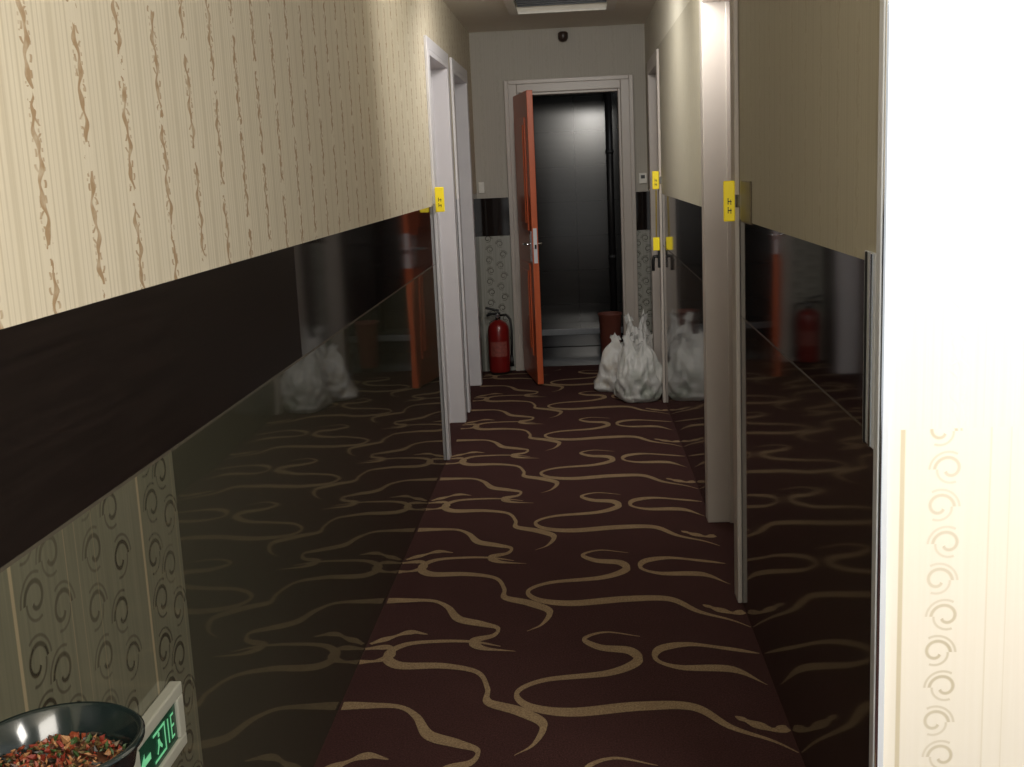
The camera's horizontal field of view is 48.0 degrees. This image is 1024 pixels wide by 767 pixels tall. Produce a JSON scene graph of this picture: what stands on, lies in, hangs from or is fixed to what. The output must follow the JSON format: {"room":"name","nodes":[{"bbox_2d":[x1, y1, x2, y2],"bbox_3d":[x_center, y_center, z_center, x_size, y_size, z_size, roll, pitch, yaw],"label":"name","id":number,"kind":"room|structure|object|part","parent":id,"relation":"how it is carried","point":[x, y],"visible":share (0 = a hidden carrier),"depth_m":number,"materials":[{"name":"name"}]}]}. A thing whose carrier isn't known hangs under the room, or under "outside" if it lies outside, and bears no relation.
{"room":"hotel corridor","nodes":[
{"label":"hotel corridor","id":0,"kind":"room"},
{"bbox_2d":[0,0,484,766],"bbox_3d":[-0.619,-0.278,3.090,0.130,2.485,11.100,-2,11,3],"label":"wall","id":1,"kind":"structure","parent":0,"point":[223,452],"depth_m":2.29,"materials":[{"name":"paper"}]},
{"bbox_2d":[134,681,186,766],"bbox_3d":[-0.588,0.594,1.893,0.022,0.116,0.230,-2,11,3],"label":"exit sign","id":2,"kind":"object","parent":1,"relation":"attached to","point":[165,737],"visible":0.79,"depth_m":1.92,"materials":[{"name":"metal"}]},
{"bbox_3d":[-0.590,0.594,1.893,0.016,0.072,0.186,-2,11,3],"label":"panel","id":3,"kind":"part","parent":2,"relation":"part of","materials":[{"name":"plastic"}]},
{"bbox_2d":[432,187,444,211],"bbox_3d":[-0.376,-0.935,5.850,0.063,0.125,0.014,-2,11,3],"label":"number sign","id":4,"kind":"object","parent":1,"relation":"attached to","point":[438,199],"visible":1,"depth_m":5.84,"materials":[{"name":"yellow plastic"}]},
{"bbox_2d":[423,35,466,459],"bbox_3d":[-0.422,-0.754,6.414,0.141,2.180,1.000,-2,11,3],"label":"trim","id":5,"kind":"structure","parent":1,"relation":"attached to","point":[436,58],"depth_m":6.74,"materials":[{"name":"white wood"}]},
{"bbox_2d":[449,57,481,411],"bbox_3d":[-0.357,-0.977,7.591,0.141,2.180,1.000,-2,11,3],"label":"trim","id":6,"kind":"structure","parent":1,"relation":"attached to","point":[458,74],"depth_m":7.92,"materials":[{"name":"white wood"}]},
{"bbox_2d":[443,0,655,32],"bbox_3d":[0.920,-1.611,2.814,3.600,0.100,11.220,-2,11,3],"label":"ceiling","id":7,"kind":"structure","parent":0,"point":[474,15],"depth_m":7.58,"materials":[{"name":"paint"}]},
{"bbox_2d":[314,345,804,766],"bbox_3d":[1.023,0.780,4.016,3.700,0.082,12.700,-2,11,3],"label":"floor","id":8,"kind":"structure","parent":0,"point":[562,592],"depth_m":3.94,"materials":[{"name":"carpet"}]},
{"bbox_2d":[485,307,513,374],"bbox_3d":[-0.094,-0.323,8.583,0.163,0.508,0.180,-8,12,-26],"label":"fire extinguisher","id":9,"kind":"object","parent":8,"relation":"on","point":[501,361],"visible":1,"depth_m":8.54,"materials":[{"name":"red metal"}]},
{"bbox_2d":[541,320,622,346],"bbox_3d":[0.597,-0.437,10.011,1.960,0.153,0.510,-2,11,3],"label":"raised step","id":10,"kind":"structure","parent":8,"relation":"on","point":[565,334],"depth_m":9.79,"materials":[{"name":"tile"}]},
{"bbox_2d":[604,92,616,310],"bbox_3d":[0.853,-1.643,9.937,0.072,2.240,0.072,-2,11,3],"label":"drain pipe","id":11,"kind":"object","parent":10,"relation":"on","point":[609,151],"visible":0.77,"depth_m":9.93,"materials":[{"name":"black metal"}]},
{"bbox_2d":[598,311,621,352],"bbox_3d":[0.776,-0.377,9.060,0.192,0.362,0.192,-2,11,3],"label":"plastic bucket","id":12,"kind":"object","parent":8,"relation":"on","point":[609,321],"visible":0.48,"depth_m":8.98,"materials":[{"name":"red plastic"}]},
{"bbox_2d":[594,332,637,391],"bbox_3d":[0.717,-0.153,7.776,0.293,0.396,0.267,4,13,33],"label":"garbage bag","id":13,"kind":"object","parent":8,"relation":"on","point":[605,380],"visible":0.53,"depth_m":7.72,"materials":[{"name":"plastic"}]},
{"bbox_2d":[614,330,661,402],"bbox_3d":[0.812,-0.121,7.408,0.322,0.460,0.272,-2,11,3],"label":"garbage bag","id":14,"kind":"object","parent":8,"relation":"on","point":[639,369],"visible":0.98,"depth_m":7.34,"materials":[{"name":"plastic"}]},
{"bbox_2d":[623,309,653,350],"bbox_3d":[0.853,-0.237,7.807,0.275,0.538,0.218,-2,11,3],"label":"garbage bag","id":15,"kind":"object","parent":8,"relation":"on","point":[642,330],"visible":0.23,"depth_m":7.76,"materials":[{"name":"plastic"}]},
{"bbox_3d":[-0.445,0.880,1.266,0.260,0.866,0.260,-2,11,3],"label":"pedestal stand","id":16,"kind":"object","parent":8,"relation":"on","visible":0},
{"bbox_2d":[0,701,144,766],"bbox_3d":[-0.466,0.408,1.178,0.181,0.091,0.181,-2,11,3],"label":"bowl","id":17,"kind":"object","parent":16,"relation":"on","point":[85,733],"visible":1,"depth_m":1.23,"materials":[{"name":"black metal"}]},
{"bbox_2d":[469,24,650,370],"bbox_3d":[0.375,-1.345,8.552,1.520,2.485,0.120,-2,11,3],"label":"wall","id":18,"kind":"structure","parent":0,"point":[496,57],"depth_m":8.37,"materials":[{"name":"paint"}]},
{"bbox_2d":[478,182,483,192],"bbox_3d":[-0.226,-1.447,8.494,0.040,0.080,0.019,-2,11,3],"label":"light switch","id":19,"kind":"object","parent":18,"relation":"attached to","point":[481,184],"visible":1,"depth_m":8.49,"materials":[{"name":"white plastic"}]},
{"bbox_2d":[513,90,543,383],"bbox_3d":[0.115,-1.037,8.205,0.070,2.008,0.650,-4,11,-7],"label":"door","id":20,"kind":"structure","parent":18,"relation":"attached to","point":[522,102],"depth_m":8.04,"materials":[{"name":"orange wood"}]},
{"bbox_2d":[523,228,542,262],"bbox_3d":[0.150,-0.959,7.972,0.130,0.240,0.182,-4,11,-7],"label":"lock","id":21,"kind":"object","parent":20,"relation":"attached to","point":[534,229],"visible":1,"depth_m":7.91,"materials":[{"name":"silver metal"}]},
{"bbox_2d":[558,31,567,41],"bbox_3d":[0.365,-2.483,8.226,0.072,0.078,0.096,-2,11,3],"label":"security camera","id":22,"kind":"object","parent":18,"relation":"attached to","point":[562,35],"visible":1,"depth_m":8.19,"materials":[{"name":"black plastic"}]},
{"bbox_2d":[503,74,638,370],"bbox_3d":[0.454,-1.173,8.563,0.934,2.137,0.152,-2,11,3],"label":"trim","id":23,"kind":"structure","parent":18,"relation":"attached to","point":[607,83],"depth_m":8.42,"materials":[{"name":"white wood"}]},
{"bbox_2d":[639,173,646,182],"bbox_3d":[0.958,-1.503,8.417,0.055,0.075,0.023,-2,11,3],"label":"thermostat","id":24,"kind":"object","parent":18,"relation":"attached to","point":[642,176],"visible":1,"depth_m":8.41,"materials":[{"name":"white plastic"}]},
{"bbox_2d":[503,0,616,15],"bbox_3d":[0.292,-2.334,6.865,0.670,0.115,0.960,-2,11,3],"label":"ceiling vent","id":25,"kind":"object","parent":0,"point":[611,4],"depth_m":7.20,"materials":[{"name":"white metal"}]},
{"bbox_2d":[532,92,622,322],"bbox_3d":[0.526,-1.440,9.392,2.200,2.450,1.580,-2,11,3],"label":"wall","id":26,"kind":"structure","parent":0,"point":[570,134],"depth_m":10.07,"materials":[{"name":"paint"}]},
{"bbox_2d":[652,171,661,188],"bbox_3d":[0.891,-1.249,7.062,0.057,0.110,0.013,-2,11,3],"label":"number sign","id":27,"kind":"object","parent":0,"point":[656,179],"depth_m":7.06,"materials":[{"name":"yellow plastic"}]},
{"bbox_2d":[644,0,879,766],"bbox_3d":[0.890,-0.748,5.242,0.130,2.485,6.540,-2,11,3],"label":"wall","id":28,"kind":"structure","parent":0,"point":[808,69],"depth_m":2.83,"materials":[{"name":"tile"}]},
{"bbox_2d":[651,190,659,270],"bbox_3d":[0.891,-0.950,7.151,0.054,0.500,0.070,-2,11,3],"label":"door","id":29,"kind":"structure","parent":28,"relation":"in","point":[656,240],"depth_m":7.13,"materials":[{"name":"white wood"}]},
{"bbox_2d":[647,49,665,402],"bbox_3d":[1.013,-1.037,7.586,0.141,2.180,0.940,-2,11,3],"label":"trim","id":30,"kind":"structure","parent":28,"relation":"attached to","point":[653,83],"depth_m":7.84,"materials":[{"name":"white wood"}]},
{"bbox_2d":[699,0,741,602],"bbox_3d":[0.830,-0.416,4.258,0.141,2.200,1.000,-2,11,3],"label":"trim","id":31,"kind":"structure","parent":28,"relation":"attached to","point":[718,19],"depth_m":4.60,"materials":[{"name":"white wood"}]},
{"bbox_2d":[723,181,751,224],"bbox_3d":[0.704,-0.567,3.595,0.053,0.130,0.260,-2,11,3],"label":"number sign","id":32,"kind":"object","parent":28,"relation":"attached to","point":[730,200],"visible":1,"depth_m":3.70,"materials":[{"name":"yellow plastic"}]},
{"bbox_3d":[0.702,-0.589,3.717,0.036,0.130,0.012,-2,11,3],"label":"plate","id":33,"kind":"part","parent":32,"relation":"part of","materials":[{"name":"yellow plastic"}]},
{"bbox_3d":[0.725,-0.561,3.559,0.006,0.130,0.190,-2,11,3],"label":"plate","id":34,"kind":"part","parent":32,"relation":"part of","materials":[{"name":"yellow plastic"}]},
{"bbox_2d":[862,0,895,766],"bbox_3d":[0.652,-0.142,2.058,0.024,2.485,0.118,-2,11,3],"label":"trim","id":35,"kind":"structure","parent":28,"relation":"attached to","point":[878,265],"depth_m":2.05,"materials":[{"name":"white paint"}]},
{"bbox_2d":[883,0,1023,766],"bbox_3d":[1.691,-0.180,2.014,2.060,2.485,0.120,-2,11,3],"label":"wall","id":36,"kind":"structure","parent":0,"point":[954,688],"depth_m":2.04,"materials":[{"name":"paper"}]}
]}

